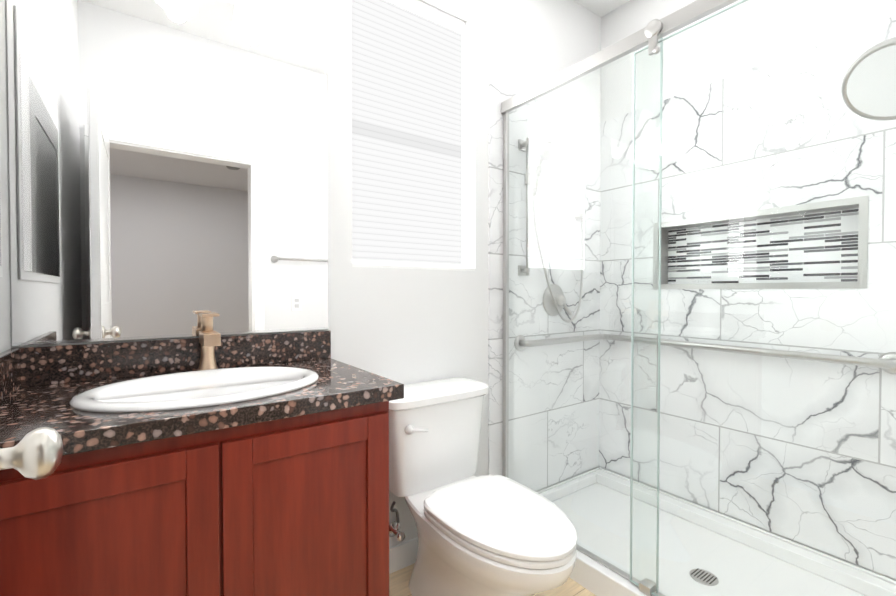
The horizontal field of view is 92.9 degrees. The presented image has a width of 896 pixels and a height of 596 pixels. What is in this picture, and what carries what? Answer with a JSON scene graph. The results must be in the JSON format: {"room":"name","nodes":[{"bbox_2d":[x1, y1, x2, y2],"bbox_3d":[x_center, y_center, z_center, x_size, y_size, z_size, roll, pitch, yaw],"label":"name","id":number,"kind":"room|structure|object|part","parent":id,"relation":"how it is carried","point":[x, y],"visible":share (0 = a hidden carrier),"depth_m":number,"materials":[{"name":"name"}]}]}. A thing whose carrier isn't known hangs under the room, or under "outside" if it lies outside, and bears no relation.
{"room":"bathroom","nodes":[
{"label":"bathroom","id":0,"kind":"room"},
{"bbox_2d":[0,0,10,352],"bbox_3d":[-0.747,-0.239,0.400,0.200,2.740,1.920,-1,1,-36],"label":"wall","id":1,"kind":"structure","parent":0,"point":[5,334],"depth_m":1.04,"materials":[{"name":"white paint"}]},
{"bbox_2d":[0,146,2,276],"bbox_3d":[-0.848,-0.409,0.718,0.008,0.730,0.680,-1,1,-36],"label":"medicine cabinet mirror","id":2,"kind":"object","parent":1,"relation":"attached to","point":[1,270],"visible":1,"depth_m":0.99,"materials":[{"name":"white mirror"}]},
{"bbox_2d":[0,427,62,479],"bbox_3d":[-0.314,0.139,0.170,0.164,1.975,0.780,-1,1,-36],"label":"door knob","id":3,"kind":"object","parent":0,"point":[36,454],"depth_m":0.46,"materials":[{"name":"white metal"}]},
{"bbox_2d":[5,0,600,547],"bbox_3d":[-0.165,-0.262,1.877,2.870,2.740,0.200,-1,1,-36],"label":"wall","id":4,"kind":"structure","parent":0,"point":[405,326],"depth_m":1.87,"materials":[{"name":"white paint"}]},
{"bbox_2d":[7,0,327,345],"bbox_3d":[-0.770,-0.410,1.308,0.818,1.056,0.009,-1,1,-36],"label":"mirror","id":5,"kind":"object","parent":4,"relation":"attached to","point":[168,168],"visible":0.96,"depth_m":1.26,"materials":[{"name":"silver mirror"}]},
{"bbox_2d":[389,501,404,540],"bbox_3d":[-0.203,0.866,1.669,0.086,0.190,0.097,-1,1,-36],"label":"water valve","id":6,"kind":"object","parent":4,"relation":"attached to","point":[394,528],"visible":1,"depth_m":1.68,"materials":[{"name":"silver metal"}]},
{"bbox_2d":[389,538,417,573],"bbox_3d":[-0.131,1.059,1.792,0.795,0.100,0.012,-1,1,-36],"label":"baseboard","id":7,"kind":"structure","parent":4,"relation":"attached to","point":[403,555],"depth_m":1.75,"materials":[{"name":"white"}]},
{"bbox_2d":[351,0,464,267],"bbox_3d":[-0.167,-0.713,1.847,0.598,1.156,0.035,-1,1,-36],"label":"window blind","id":8,"kind":"object","parent":4,"relation":"attached to","point":[406,132],"visible":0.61,"depth_m":1.86,"materials":[{"name":"white plastic"}]},
{"bbox_2d":[352,264,474,270],"bbox_3d":[-0.157,-0.128,1.843,0.600,0.012,0.129,-1,1,-36],"label":"window sill","id":9,"kind":"structure","parent":4,"relation":"attached to","point":[409,267],"depth_m":1.77,"materials":[{"name":"white paint"}]},
{"bbox_2d":[488,81,600,490],"bbox_3d":[0.542,-0.009,2.260,0.860,2.018,0.010,-1,1,-36],"label":"wall tile","id":10,"kind":"structure","parent":4,"relation":"attached to","point":[499,94],"depth_m":2.23,"materials":[{"name":"stone"}]},
{"bbox_2d":[518,137,583,322],"bbox_3d":[0.596,-0.324,2.175,0.494,0.916,0.182,-1,1,-36],"label":"shower","id":11,"kind":"object","parent":10,"relation":"attached to","point":[525,146],"depth_m":2.08,"materials":[{"name":"silver metal"}]},
{"bbox_2d":[543,284,571,315],"bbox_3d":[0.585,0.012,2.235,0.170,0.170,0.082,-1,1,-36],"label":"shower valve","id":12,"kind":"object","parent":10,"relation":"attached to","point":[556,290],"depth_m":2.23,"materials":[{"name":"silver metal"}]},
{"bbox_2d":[389,563,595,595],"bbox_3d":[0.337,1.169,1.202,2.870,0.100,1.920,-1,1,-36],"label":"floor","id":13,"kind":"structure","parent":0,"point":[399,582],"depth_m":1.63,"materials":[{"name":"wood"}]},
{"bbox_2d":[0,312,403,595],"bbox_3d":[-0.610,0.584,1.104,0.823,1.073,0.552,-1,1,-36],"label":"bathroom vanity","id":14,"kind":"object","parent":13,"relation":"on","point":[209,461],"visible":1,"depth_m":0.93,"materials":[{"name":"brown wood"}]},
{"bbox_3d":[-0.633,0.657,0.778,0.385,0.707,0.020,-1,1,-36],"label":"door","id":15,"kind":"part","parent":14,"relation":"part of","materials":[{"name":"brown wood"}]},
{"bbox_2d":[0,330,403,455],"bbox_3d":[-0.610,0.194,1.098,0.823,0.138,0.552,-1,1,-36],"label":"countertop","id":16,"kind":"structure","parent":14,"relation":"on","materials":[{"name":"brown stone"}]},
{"bbox_2d":[69,366,318,412],"bbox_3d":[-0.601,0.279,1.079,0.536,0.137,0.410,-1,1,-36],"label":"sink","id":17,"kind":"object","parent":16,"relation":"in","point":[209,386],"depth_m":1.03,"materials":[{"name":"white ceramic"}]},
{"bbox_2d":[197,312,220,370],"bbox_3d":[-0.697,0.134,1.245,0.058,0.178,0.134,-1,1,-36],"label":"faucet","id":18,"kind":"object","parent":16,"relation":"on","point":[209,338],"depth_m":1.26,"materials":[{"name":"beige metal"}]},
{"bbox_3d":[-0.316,0.653,1.007,0.385,0.707,0.020,-1,1,-36],"label":"door","id":19,"kind":"part","parent":14,"relation":"part of","materials":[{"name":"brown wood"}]},
{"bbox_2d":[389,378,576,595],"bbox_3d":[0.097,0.736,1.469,0.464,0.757,0.778,-1,1,-36],"label":"toilet","id":20,"kind":"object","parent":13,"relation":"on","point":[491,535],"visible":0.96,"depth_m":1.44,"materials":[{"name":"white ceramic"}]},
{"bbox_3d":[-0.110,0.468,1.521,0.083,0.034,0.030,-1,1,-36],"label":"handle","id":21,"kind":"part","parent":20,"relation":"part of","materials":[{"name":"white ceramic"}]},
{"bbox_3d":[-0.067,0.557,1.695,0.436,0.322,0.203,-1,1,-36],"label":"tank","id":22,"kind":"part","parent":20,"relation":"part of","materials":[{"name":"white ceramic"}]},
{"bbox_3d":[-0.064,0.374,1.688,0.464,0.041,0.226,-1,1,-36],"label":"lid","id":23,"kind":"part","parent":20,"relation":"part of","materials":[{"name":"white ceramic"}]},
{"bbox_3d":[0.174,0.698,1.361,0.374,0.050,0.512,-1,1,-36],"label":"seat","id":24,"kind":"part","parent":20,"relation":"part of","materials":[{"name":"white plastic"}]},
{"bbox_2d":[537,467,895,595],"bbox_3d":[1.022,1.071,1.643,0.818,0.120,1.576,-1,1,-36],"label":"shower pan","id":25,"kind":"object","parent":13,"relation":"on","point":[593,576],"depth_m":1.78,"materials":[{"name":"white ceramic"}]},
{"bbox_2d":[501,0,895,595],"bbox_3d":[0.723,0.047,1.412,0.046,1.934,1.577,-1,1,-36],"label":"shower door","id":26,"kind":"structure","parent":25,"relation":"on","point":[694,11],"depth_m":1.44,"materials":[{"name":"clear glass"}]},
{"bbox_2d":[644,19,662,55],"bbox_3d":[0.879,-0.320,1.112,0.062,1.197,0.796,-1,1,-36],"label":"rollers","id":27,"kind":"object","parent":26,"relation":"attached to","point":[653,28],"visible":1,"depth_m":1.41,"materials":[{"name":"silver metal"}]},
{"bbox_2d":[574,0,629,16],"bbox_3d":[0.337,-1.671,1.157,2.870,0.100,1.920,-1,1,-36],"label":"ceiling","id":28,"kind":"structure","parent":0,"point":[600,8],"depth_m":2.39,"materials":[{"name":"white paint"}]},
{"bbox_2d":[599,0,895,580],"bbox_3d":[1.421,-0.264,1.958,0.200,2.740,1.920,-1,1,-36],"label":"wall","id":29,"kind":"structure","parent":0,"point":[626,19],"depth_m":2.00,"materials":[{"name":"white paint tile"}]},
{"bbox_2d":[599,15,895,578],"bbox_3d":[1.356,-0.003,1.873,0.010,2.018,1.590,-1,1,-36],"label":"wall tile","id":30,"kind":"structure","parent":29,"relation":"attached to","point":[828,167],"depth_m":1.85,"materials":[{"name":"stone"}]},
{"bbox_2d":[514,334,895,373],"bbox_3d":[0.975,0.229,1.799,0.700,0.080,1.250,-1,1,-36],"label":"grab bar","id":31,"kind":"object","parent":30,"relation":"attached to","point":[876,363],"depth_m":1.86,"materials":[{"name":"silver metal"}]},
{"bbox_2d":[653,196,868,288],"bbox_3d":[1.363,-0.213,1.943,0.112,0.344,0.816,-1,1,-36],"label":"shower niche","id":32,"kind":"object","parent":29,"relation":"attached to","point":[731,233],"depth_m":1.89,"materials":[{"name":"tile"}]},
{"bbox_3d":[0.863,-0.240,0.449,2.870,2.740,0.120,-1,1,-36],"label":"wall","id":33,"kind":"structure","parent":0,"visible":0},
{"bbox_3d":[1.470,0.011,0.970,0.860,2.018,0.010,-1,1,-36],"label":"wall tile","id":34,"kind":"structure","parent":33,"relation":"attached to","visible":0},
{"bbox_2d":[841,37,895,120],"bbox_3d":[1.409,-0.682,1.200,0.170,0.258,0.452,-1,1,-36],"label":"shower head","id":35,"kind":"object","parent":34,"relation":"attached to","point":[860,69],"depth_m":1.32}
]}

